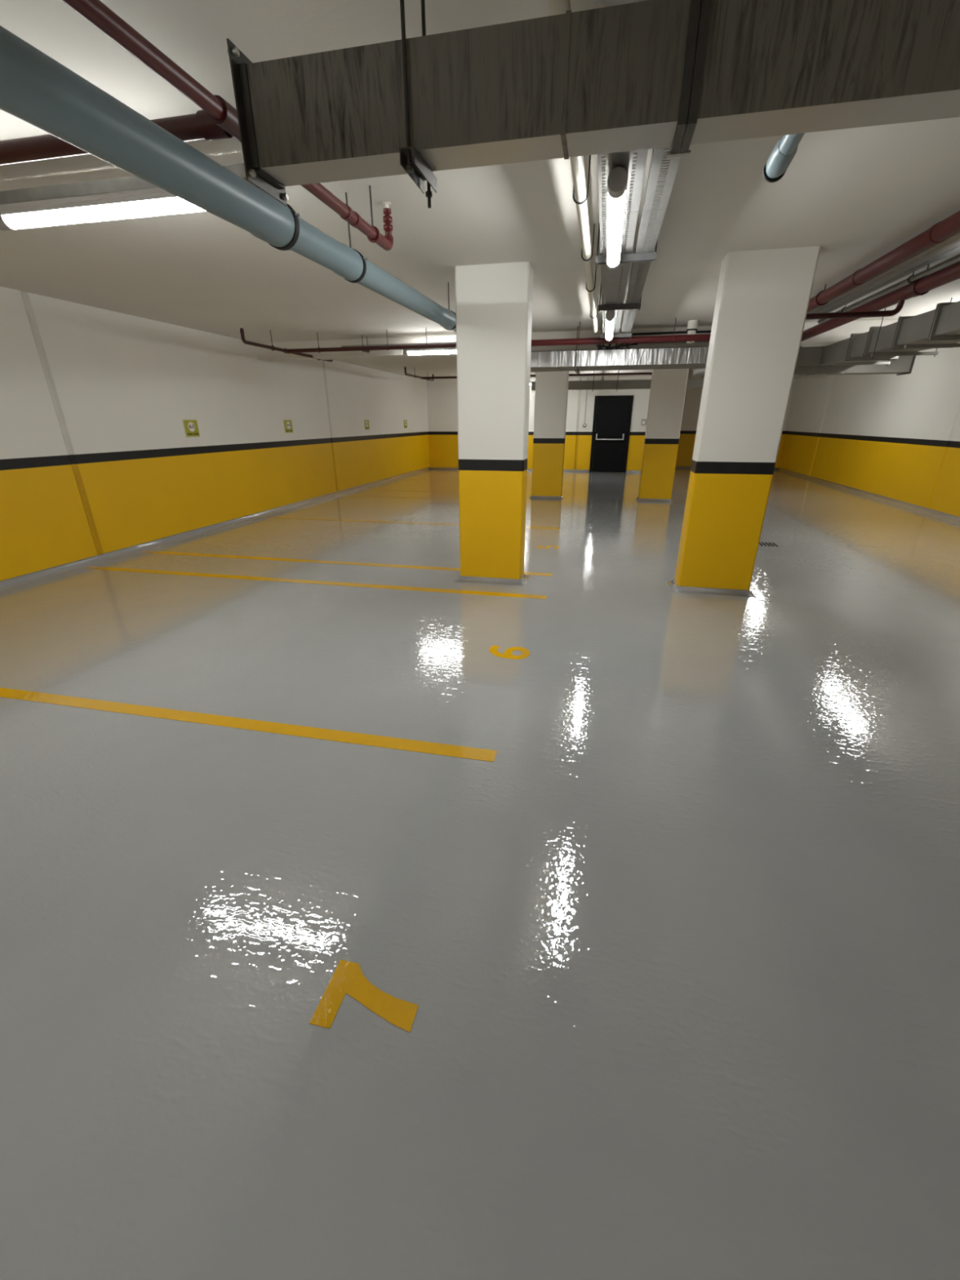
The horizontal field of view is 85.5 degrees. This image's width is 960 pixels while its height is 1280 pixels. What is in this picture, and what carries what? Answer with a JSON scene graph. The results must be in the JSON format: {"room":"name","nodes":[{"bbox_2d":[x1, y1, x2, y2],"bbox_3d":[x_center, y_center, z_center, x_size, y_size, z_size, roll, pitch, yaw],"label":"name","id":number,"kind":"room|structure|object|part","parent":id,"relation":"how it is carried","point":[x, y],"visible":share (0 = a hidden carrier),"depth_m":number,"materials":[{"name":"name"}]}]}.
{"room":"parking garage","nodes":[
{"label":"parking garage","id":0,"kind":"room"},
{"bbox_2d":[0,286,429,581],"bbox_3d":[-4.160,-2.779,7.030,0.200,2.660,21.950,5,23,12],"label":"wall","id":1,"kind":"structure","parent":0,"point":[97,457],"depth_m":6.63,"materials":[{"name":"yellow paint"}]},
{"bbox_2d":[182,419,199,437],"bbox_3d":[-4.002,-2.939,7.207,0.009,0.225,0.270,5,23,12],"label":"sign","id":2,"kind":"object","parent":1,"relation":"attached to","point":[191,427],"visible":1,"depth_m":7.20,"materials":[{"name":"plastic"}]},
{"bbox_2d":[0,466,431,591],"bbox_3d":[-4.021,-1.576,7.506,0.078,0.080,21.950,5,23,12],"label":"baseboard","id":3,"kind":"structure","parent":1,"relation":"attached to","point":[8,584],"depth_m":6.82,"materials":[{"name":"grey paint"}]},
{"bbox_2d":[283,419,293,433],"bbox_3d":[-3.471,-3.872,9.410,0.009,0.225,0.270,5,23,12],"label":"sign","id":4,"kind":"object","parent":1,"relation":"attached to","point":[288,428],"visible":1,"depth_m":9.40,"materials":[{"name":"plastic"}]},
{"bbox_2d":[364,419,369,430],"bbox_3d":[-2.725,-5.182,12.502,0.009,0.225,0.270,5,23,12],"label":"sign","id":5,"kind":"object","parent":1,"relation":"attached to","point":[366,421],"visible":1,"depth_m":12.49,"materials":[{"name":"plastic"}]},
{"bbox_2d":[403,419,407,428],"bbox_3d":[-2.142,-6.207,14.919,0.009,0.225,0.270,5,23,12],"label":"sign","id":6,"kind":"object","parent":1,"relation":"attached to","point":[405,422],"visible":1,"depth_m":14.91,"materials":[{"name":"plastic"}]},
{"bbox_2d":[0,468,959,1279],"bbox_3d":[1.619,-1.364,7.320,11.600,0.200,24.300,5,23,12],"label":"floor","id":7,"kind":"structure","parent":0,"point":[680,961],"depth_m":1.76,"materials":[{"name":"grey concrete"}]},
{"bbox_2d":[0,687,497,762],"bbox_3d":[-2.422,0.353,3.028,5.115,0.002,0.092,5,23,12],"label":"parking line","id":8,"kind":"object","parent":7,"relation":"on","point":[451,750],"visible":1,"depth_m":2.77,"materials":[{"name":"yellow paint"}]},
{"bbox_2d":[83,565,546,599],"bbox_3d":[-1.883,-0.601,5.278,5.108,0.002,0.105,5,23,12],"label":"parking line","id":9,"kind":"object","parent":7,"relation":"on","point":[281,580],"visible":1,"depth_m":5.20,"materials":[{"name":"yellow paint"}]},
{"bbox_2d":[140,550,552,576],"bbox_3d":[-1.724,-0.895,5.972,5.090,0.002,0.105,5,23,12],"label":"parking line","id":10,"kind":"object","parent":7,"relation":"on","point":[146,551],"visible":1,"depth_m":5.98,"materials":[{"name":"yellow paint"}]},
{"bbox_2d":[309,959,418,1032],"bbox_3d":[-0.308,1.012,1.458,0.273,0.002,0.184,5,23,12],"label":"number","id":11,"kind":"object","parent":7,"relation":"on","point":[348,978],"depth_m":1.46,"materials":[{"name":"yellow paint"}]},
{"bbox_2d":[263,516,559,528],"bbox_3d":[-1.227,-1.877,8.290,4.970,0.002,0.105,5,23,12],"label":"parking line","id":12,"kind":"object","parent":7,"relation":"on","point":[264,517],"visible":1,"depth_m":8.33,"materials":[{"name":"yellow paint"}]},
{"bbox_2d":[341,494,569,502],"bbox_3d":[-0.629,-2.944,10.808,4.950,0.002,0.105,5,23,12],"label":"parking line","id":13,"kind":"object","parent":7,"relation":"on","point":[341,495],"visible":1,"depth_m":10.96,"materials":[{"name":"yellow paint"}]},
{"bbox_2d":[453,261,533,586],"bbox_3d":[0.125,-1.853,4.820,0.721,2.664,0.376,5,23,12],"label":"concrete column","id":14,"kind":"structure","parent":7,"relation":"on","point":[494,301],"depth_m":4.62,"materials":[{"name":"yellow paint"}]},
{"bbox_2d":[413,479,577,483],"bbox_3d":[0.129,-4.278,13.954,4.950,0.002,0.105,5,23,12],"label":"parking line","id":15,"kind":"object","parent":7,"relation":"on","point":[414,479],"visible":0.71,"depth_m":14.27,"materials":[{"name":"yellow paint"}]},
{"bbox_2d":[488,644,529,659],"bbox_3d":[0.205,0.086,3.642,0.292,0.002,0.216,5,23,12],"label":"number","id":16,"kind":"object","parent":7,"relation":"on","point":[508,654],"depth_m":3.63,"materials":[{"name":"yellow paint"}]},
{"bbox_2d":[537,545,559,548],"bbox_3d":[0.885,-1.191,6.655,0.277,0.002,0.199,5,23,12],"label":"number","id":17,"kind":"object","parent":7,"relation":"on","point":[539,546],"depth_m":6.64,"materials":[{"name":"yellow paint"}]},
{"bbox_2d":[528,371,568,499],"bbox_3d":[1.399,-4.217,10.398,0.721,2.664,0.376,5,23,12],"label":"concrete column","id":18,"kind":"structure","parent":7,"relation":"on","point":[551,392],"depth_m":10.31,"materials":[{"name":"yellow paint"}]},
{"bbox_2d":[635,368,688,502],"bbox_3d":[3.518,-4.050,9.990,0.721,2.664,0.376,5,23,12],"label":"concrete column","id":19,"kind":"structure","parent":7,"relation":"on","point":[668,386],"depth_m":9.90,"materials":[{"name":"yellow paint"}]},
{"bbox_2d":[667,246,820,597],"bbox_3d":[2.207,-1.714,4.477,0.736,2.664,0.376,5,23,12],"label":"concrete column","id":20,"kind":"structure","parent":7,"relation":"on","point":[762,298],"depth_m":4.28,"materials":[{"name":"yellow paint"}]},
{"bbox_2d":[758,542,778,546],"bbox_3d":[3.740,-1.248,6.769,0.230,0.004,0.280,5,23,12],"label":"floor drain","id":21,"kind":"object","parent":7,"relation":"on","point":[761,544],"visible":0.9,"depth_m":6.73,"materials":[{"name":"silver metal"}]},
{"bbox_2d":[0,0,959,380],"bbox_3d":[1.612,-3.998,6.205,11.600,0.200,24.300,5,23,12],"label":"ceiling","id":22,"kind":"structure","parent":0,"point":[857,194],"depth_m":3.21,"materials":[{"name":"white paint"}]},
{"bbox_2d":[0,163,258,204],"bbox_3d":[-1.808,-2.181,2.479,1.817,0.226,0.195,5,23,12],"label":"cable tray","id":23,"kind":"object","parent":22,"relation":"hanging from","point":[127,183],"visible":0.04,"depth_m":2.44,"materials":[{"name":"metal"}]},
{"bbox_2d":[0,175,158,204],"bbox_3d":[-1.915,-2.155,2.516,1.597,0.050,0.135,5,23,12],"label":"tray","id":24,"kind":"object","parent":23,"relation":"on","point":[127,183],"depth_m":2.45,"materials":[{"name":"grey metal"}]},
{"bbox_2d":[0,187,206,231],"bbox_3d":[-1.770,-2.056,2.471,1.325,0.090,0.084,5,23,12],"label":"tube light","id":25,"kind":"object","parent":23,"relation":"attached to","point":[153,202],"visible":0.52,"depth_m":2.46,"materials":[{"name":"white plastic"}]},
{"bbox_2d":[222,163,258,188],"bbox_3d":[-1.027,-2.080,2.334,0.217,0.050,0.135,5,23,12],"label":"tray","id":26,"kind":"object","parent":23,"relation":"on","point":[237,169],"depth_m":2.28,"materials":[{"name":"grey metal"}]},
{"bbox_2d":[0,0,393,250],"bbox_3d":[-3.199,-1.532,0.994,4.302,0.255,5.568,5,23,12],"label":"pipe","id":27,"kind":"object","parent":22,"relation":"hanging from","point":[218,119],"visible":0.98,"depth_m":1.78,"materials":[{"name":"red metal"}]},
{"bbox_3d":[-0.590,-2.351,2.817,0.009,0.181,0.009,15,27,32],"label":"threaded rod","id":28,"kind":"part","parent":27,"relation":"part of","materials":[{"name":"metal"}]},
{"bbox_2d":[0,25,456,332],"bbox_3d":[-0.788,-2.136,2.719,0.199,0.499,8.536,5,23,12],"label":"drain pipe","id":29,"kind":"object","parent":22,"relation":"hanging from","point":[36,89],"visible":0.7,"depth_m":1.65,"materials":[{"name":"blue plastic"}]},
{"bbox_3d":[-0.739,-2.352,2.915,0.009,0.255,0.009,15,27,32],"label":"threaded rod","id":30,"kind":"part","parent":29,"relation":"part of","materials":[{"name":"metal"}]},
{"bbox_3d":[-0.288,-3.162,4.778,0.009,0.218,0.009,15,27,32],"label":"threaded rod","id":31,"kind":"part","parent":29,"relation":"part of","materials":[{"name":"metal"}]},
{"bbox_2d":[341,334,456,353],"bbox_3d":[-0.843,-4.344,7.585,2.497,0.226,0.200,5,23,12],"label":"cable tray","id":32,"kind":"object","parent":22,"relation":"hanging from","point":[362,345],"visible":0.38,"depth_m":7.62,"materials":[{"name":"metal"}]},
{"bbox_2d":[341,342,444,346],"bbox_3d":[-1.282,-4.346,7.690,1.597,0.050,0.140,5,23,12],"label":"tray","id":33,"kind":"object","parent":32,"relation":"on","point":[362,345],"depth_m":7.62,"materials":[{"name":"silver metal"}]},
{"bbox_2d":[402,347,456,355],"bbox_3d":[-0.479,-4.206,7.545,1.335,0.090,0.084,5,23,12],"label":"tube light","id":34,"kind":"object","parent":32,"relation":"attached to","point":[442,350],"visible":0.46,"depth_m":7.57,"materials":[{"name":"white plastic"}]},
{"bbox_2d":[407,350,456,355],"bbox_3d":[-0.472,-4.185,7.552,1.200,0.045,0.078,5,23,12],"label":"diffuser","id":35,"kind":"object","parent":34,"relation":"attached to","point":[409,352],"depth_m":7.57,"materials":[{"name":"white plastic"}]},
{"bbox_2d":[444,342,456,343],"bbox_3d":[-0.061,-4.244,7.440,0.897,0.050,0.140,5,23,12],"label":"tray","id":36,"kind":"object","parent":32,"relation":"on","point":[444,342],"depth_m":7.44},
{"bbox_2d":[240,317,711,362],"bbox_3d":[0.461,-4.098,7.053,6.703,0.270,2.457,5,23,12],"label":"pipe","id":37,"kind":"object","parent":22,"relation":"hanging from","point":[698,337],"visible":0.71,"depth_m":6.77,"materials":[{"name":"red metal"}]},
{"bbox_2d":[404,366,652,381],"bbox_3d":[2.187,-6.188,11.925,7.532,0.227,2.155,5,23,12],"label":"pipe","id":38,"kind":"object","parent":22,"relation":"hanging from","point":[433,376],"visible":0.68,"depth_m":12.02,"materials":[{"name":"red metal"}]},
{"bbox_2d":[548,0,598,332],"bbox_3d":[0.269,-1.822,1.583,0.077,0.198,10.350,5,23,12],"label":"conduit pipe","id":39,"kind":"object","parent":22,"relation":"attached to","point":[556,6],"visible":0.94,"depth_m":2.63,"materials":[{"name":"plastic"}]},
{"bbox_2d":[255,319,897,361],"bbox_3d":[1.881,-4.268,7.406,11.200,0.240,0.340,5,23,12],"label":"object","id":40,"kind":"structure","parent":22,"relation":"attached to","point":[842,332],"depth_m":7.46,"materials":[{"name":"white paint"}]},
{"bbox_2d":[226,0,959,208],"bbox_3d":[2.526,-1.313,0.834,6.516,0.564,0.210,5,23,12],"label":"ventilation duct","id":41,"kind":"object","parent":22,"relation":"hanging from","point":[676,74],"visible":1,"depth_m":1.28,"materials":[{"name":"metal"}]},
{"bbox_3d":[-0.192,-1.528,1.303,0.010,0.518,0.010,-4,23,-9],"label":"threaded rod","id":42,"kind":"part","parent":41,"relation":"part of","materials":[{"name":"metal"}]},
{"bbox_3d":[-0.154,-1.575,1.470,0.010,0.564,0.010,15,27,32],"label":"threaded rod","id":43,"kind":"part","parent":41,"relation":"part of","materials":[{"name":"metal"}]},
{"bbox_2d":[531,372,704,391],"bbox_3d":[3.825,-6.375,12.720,5.114,0.509,0.258,5,23,12],"label":"ventilation duct","id":44,"kind":"object","parent":22,"relation":"hanging from","point":[691,383],"visible":0.51,"depth_m":12.78,"materials":[{"name":"metal"}]},
{"bbox_2d":[530,326,708,373],"bbox_3d":[1.956,-4.069,7.321,3.711,0.540,0.850,5,23,12],"label":"ventilation duct","id":45,"kind":"object","parent":22,"relation":"hanging from","point":[576,361],"visible":0.56,"depth_m":7.09,"materials":[{"name":"silver metal"}]},
{"bbox_3d":[1.316,-3.962,7.071,0.011,0.539,0.011,-4,23,-9],"label":"threaded rod","id":46,"kind":"part","parent":45,"relation":"part of","materials":[{"name":"metal"}]},
{"bbox_2d":[595,342,637,350],"bbox_3d":[1.863,-4.005,7.074,0.542,0.100,0.316,5,23,12],"label":"cable bundle","id":47,"kind":"object","parent":45,"relation":"on","point":[609,347],"visible":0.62,"depth_m":6.99,"materials":[{"name":"black rubber"}]},
{"bbox_2d":[595,224,657,338],"bbox_3d":[0.960,-2.578,3.410,0.382,0.232,6.652,5,23,12],"label":"bracket","id":48,"kind":"object","parent":22,"relation":"hanging from","point":[646,256],"visible":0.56,"depth_m":3.38,"materials":[{"name":"metal"}]},
{"bbox_3d":[0.765,-2.557,3.360,0.009,0.233,0.009,15,27,32],"label":"threaded rod","id":49,"kind":"part","parent":48,"relation":"part of","materials":[{"name":"metal"}]},
{"bbox_3d":[1.111,-3.166,4.798,0.009,0.233,0.009,-4,23,-9],"label":"threaded rod","id":50,"kind":"part","parent":48,"relation":"part of","materials":[{"name":"metal"}]},
{"bbox_2d":[592,0,648,333],"bbox_3d":[0.530,-1.897,1.903,0.196,0.045,11.097,5,23,12],"label":"cable tray","id":51,"kind":"object","parent":48,"relation":"on","point":[612,278],"visible":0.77,"depth_m":2.65,"materials":[{"name":"grey metal"}]},
{"bbox_2d":[605,310,614,341],"bbox_3d":[1.419,-3.423,5.681,0.084,0.090,1.485,5,23,12],"label":"tube light","id":52,"kind":"object","parent":51,"relation":"attached to","point":[610,315],"visible":1,"depth_m":5.32,"materials":[{"name":"white plastic"}]},
{"bbox_2d":[605,319,613,340],"bbox_3d":[1.421,-3.405,5.696,0.078,0.045,1.350,5,23,12],"label":"diffuser","id":53,"kind":"object","parent":52,"relation":"attached to","point":[609,324],"depth_m":5.62,"materials":[{"name":"white plastic"}]},
{"bbox_2d":[602,320,621,333],"bbox_3d":[1.571,-3.726,6.218,0.196,0.045,1.497,5,23,12],"label":"tray","id":54,"kind":"object","parent":51,"relation":"on","point":[616,325],"depth_m":5.93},
{"bbox_2d":[601,284,626,320],"bbox_3d":[1.235,-3.135,4.824,0.196,0.045,1.597,5,23,12],"label":"tray","id":55,"kind":"object","parent":51,"relation":"on","point":[610,295],"depth_m":4.49,"materials":[{"name":"silver metal"}]},
{"bbox_2d":[606,166,627,269],"bbox_3d":[0.715,-2.181,2.750,0.084,0.090,1.265,5,23,12],"label":"tube light","id":56,"kind":"object","parent":51,"relation":"attached to","point":[617,180],"visible":1,"depth_m":2.44,"materials":[{"name":"white plastic"}]},
{"bbox_2d":[607,191,626,266],"bbox_3d":[0.717,-2.163,2.765,0.078,0.045,1.130,5,23,12],"label":"diffuser","id":57,"kind":"object","parent":56,"relation":"attached to","point":[615,206],"depth_m":2.62,"materials":[{"name":"white plastic"}]},
{"bbox_2d":[599,211,638,285],"bbox_3d":[0.888,-2.526,3.386,0.196,0.045,1.597,5,23,12],"label":"tray","id":58,"kind":"object","parent":51,"relation":"on","point":[612,277],"depth_m":3.20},
{"bbox_2d":[592,0,648,214],"bbox_3d":[0.541,-1.917,1.948,0.196,0.045,1.597,5,23,12],"label":"tray","id":59,"kind":"object","parent":51,"relation":"on","point":[622,159],"depth_m":2.20,"materials":[{"name":"grey metal"}]},
{"bbox_2d":[621,146,680,332],"bbox_3d":[0.633,-1.759,1.576,0.114,0.045,10.447,5,23,12],"label":"cable tray","id":60,"kind":"object","parent":48,"relation":"on","point":[637,277],"visible":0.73,"depth_m":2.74,"materials":[{"name":"grey metal"}]},
{"bbox_2d":[621,317,634,332],"bbox_3d":[1.673,-3.588,5.890,0.114,0.045,0.847,5,23,12],"label":"tray","id":61,"kind":"object","parent":60,"relation":"on","point":[627,324],"depth_m":5.85,"materials":[{"name":"silver metal"}]},
{"bbox_2d":[623,280,644,319],"bbox_3d":[1.408,-3.121,4.789,0.114,0.045,1.597,5,23,12],"label":"tray","id":62,"kind":"object","parent":60,"relation":"on","point":[628,315],"depth_m":4.53,"materials":[{"name":"grey metal"}]},
{"bbox_2d":[643,146,680,210],"bbox_3d":[0.714,-1.902,1.913,0.114,0.045,1.597,5,23,12],"label":"tray","id":63,"kind":"object","parent":60,"relation":"on","point":[657,155],"depth_m":2.31,"materials":[{"name":"grey metal"}]},
{"bbox_3d":[1.119,-2.527,3.287,0.009,0.233,0.009,15,27,32],"label":"threaded rod","id":64,"kind":"part","parent":48,"relation":"part of","materials":[{"name":"metal"}]},
{"bbox_2d":[620,330,711,344],"bbox_3d":[3.059,-4.090,6.980,2.300,0.131,0.056,5,23,12],"label":"pipe","id":65,"kind":"object","parent":22,"relation":"attached to","point":[696,331],"visible":0.16,"depth_m":7.08,"materials":[{"name":"red metal"}]},
{"bbox_2d":[686,320,697,343],"bbox_3d":[2.716,-3.952,6.660,0.132,0.244,0.132,5,23,12],"label":"pipe","id":66,"kind":"object","parent":22,"relation":"attached to","point":[692,325],"visible":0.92,"depth_m":6.61,"materials":[{"name":"white plastic"}]},
{"bbox_2d":[688,368,705,377],"bbox_3d":[4.679,-5.357,10.363,1.127,0.551,0.481,5,23,12],"label":"ventilation duct","id":67,"kind":"object","parent":22,"relation":"hanging from","point":[692,372],"visible":0.1,"depth_m":10.31,"materials":[{"name":"metal"}]},
{"bbox_2d":[763,133,804,182],"bbox_3d":[1.114,-1.859,1.710,0.121,0.246,0.979,5,23,12],"label":"pipe","id":68,"kind":"object","parent":22,"relation":"hanging from","point":[784,150],"visible":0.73,"depth_m":2.04,"materials":[{"name":"blue plastic"}]},
{"bbox_2d":[794,355,915,378],"bbox_3d":[4.755,-4.105,7.465,2.514,0.600,0.370,5,23,12],"label":"ventilation duct","id":69,"kind":"object","parent":22,"relation":"hanging from","point":[904,365],"visible":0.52,"depth_m":7.29,"materials":[{"name":"metal"}]},
{"bbox_2d":[795,297,959,367],"bbox_3d":[3.995,-2.983,4.746,1.443,0.544,5.734,5,23,12],"label":"ventilation duct","id":70,"kind":"object","parent":22,"relation":"hanging from","point":[939,327],"visible":0.82,"depth_m":5.55,"materials":[{"name":"silver metal"}]},
{"bbox_3d":[4.318,-3.348,5.606,0.007,0.543,0.007,15,27,32],"label":"threaded rod","id":71,"kind":"part","parent":70,"relation":"part of","materials":[{"name":"metal"}]},
{"bbox_2d":[800,261,959,341],"bbox_3d":[2.390,-1.998,2.165,1.469,0.337,10.450,5,23,12],"label":"pipe","id":72,"kind":"object","parent":22,"relation":"hanging from","point":[921,286],"visible":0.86,"depth_m":4.52,"materials":[{"name":"metal"}]},
{"bbox_2d":[807,210,959,312],"bbox_3d":[2.470,-1.918,1.762,0.126,0.171,9.700,5,23,12],"label":"pipe","id":73,"kind":"object","parent":22,"relation":"hanging from","point":[938,233],"visible":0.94,"depth_m":3.60,"materials":[{"name":"metal"}]},
{"bbox_2d":[807,231,959,319],"bbox_3d":[2.733,-1.920,1.696,0.220,0.060,9.697,5,23,12],"label":"pipe","id":74,"kind":"object","parent":22,"relation":"hanging from","point":[940,250],"visible":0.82,"depth_m":4.11,"materials":[{"name":"metal"}]},
{"bbox_2d":[807,285,884,313],"bbox_3d":[3.590,-3.424,5.247,0.220,0.060,1.597,5,23,12],"label":"tray","id":75,"kind":"object","parent":74,"relation":"on","point":[851,295],"depth_m":4.99,"materials":[{"name":"grey metal"}]},
{"bbox_2d":[856,231,959,287],"bbox_3d":[3.243,-2.815,3.809,0.220,0.060,1.597,5,23,12],"label":"tray","id":76,"kind":"object","parent":74,"relation":"on","point":[940,250],"depth_m":3.85,"materials":[{"name":"metal"}]},
{"bbox_2d":[817,253,959,323],"bbox_3d":[2.859,-1.874,1.631,0.057,0.153,9.600,5,23,12],"label":"conduit pipe","id":77,"kind":"object","parent":22,"relation":"attached to","point":[912,278],"visible":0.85,"depth_m":4.25,"materials":[{"name":"red metal"}]},
{"bbox_2d":[426,376,651,472],"bbox_3d":[1.926,-6.687,16.227,7.350,2.660,0.200,5,23,12],"label":"wall","id":78,"kind":"structure","parent":0,"point":[442,395],"depth_m":16.14,"materials":[{"name":"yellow paint"}]},
{"bbox_2d":[430,466,589,471],"bbox_3d":[0.871,-5.523,16.828,5.240,0.060,0.063,5,23,12],"label":"baseboard","id":79,"kind":"structure","parent":78,"relation":"attached to","point":[528,469],"depth_m":16.67,"materials":[{"name":"black paint"}]},
{"bbox_2d":[582,377,588,427],"bbox_3d":[3.189,-7.121,15.590,0.110,1.368,0.065,5,23,12],"label":"conduit","id":80,"kind":"object","parent":78,"relation":"attached to","point":[584,424],"visible":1,"depth_m":15.71,"materials":[{"name":"metal"}]},
{"bbox_2d":[589,395,633,472],"bbox_3d":[3.968,-6.226,15.761,1.110,2.165,0.101,5,23,12],"label":"door","id":81,"kind":"structure","parent":78,"relation":"in","point":[612,421],"depth_m":15.75,"materials":[{"name":"black metal"}]},
{"bbox_2d":[626,470,640,472],"bbox_3d":[5.005,-5.174,15.979,0.990,0.060,0.063,5,23,12],"label":"baseboard","id":82,"kind":"structure","parent":78,"relation":"attached to","point":[627,471],"depth_m":16.05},
{"bbox_2d":[640,418,646,425],"bbox_3d":[4.870,-6.487,15.453,0.140,0.160,0.065,5,23,12],"label":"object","id":83,"kind":"object","parent":78,"relation":"attached to","point":[643,421],"visible":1,"depth_m":15.43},
{"bbox_2d":[675,377,796,467],"bbox_3d":[7.816,-6.969,16.856,3.850,2.660,0.200,5,23,12],"label":"wall","id":84,"kind":"structure","parent":0,"point":[692,401],"depth_m":16.88,"materials":[{"name":"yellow paint"}]},
{"bbox_2d":[675,466,777,469],"bbox_3d":[7.790,-5.718,17.246,3.850,0.060,0.063,5,23,12],"label":"baseboard","id":85,"kind":"structure","parent":84,"relation":"attached to","point":[676,467],"depth_m":17.45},
{"bbox_2d":[777,342,959,516],"bbox_3d":[7.180,-2.212,5.619,0.200,2.660,23.900,5,23,12],"label":"wall","id":86,"kind":"structure","parent":0,"point":[893,436],"depth_m":10.50,"materials":[{"name":"yellow paint"}]},
{"bbox_2d":[775,466,959,523],"bbox_3d":[7.048,-1.032,6.151,0.078,0.080,23.900,5,23,12],"label":"baseboard","id":87,"kind":"structure","parent":86,"relation":"attached to","point":[954,518],"depth_m":10.39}
]}

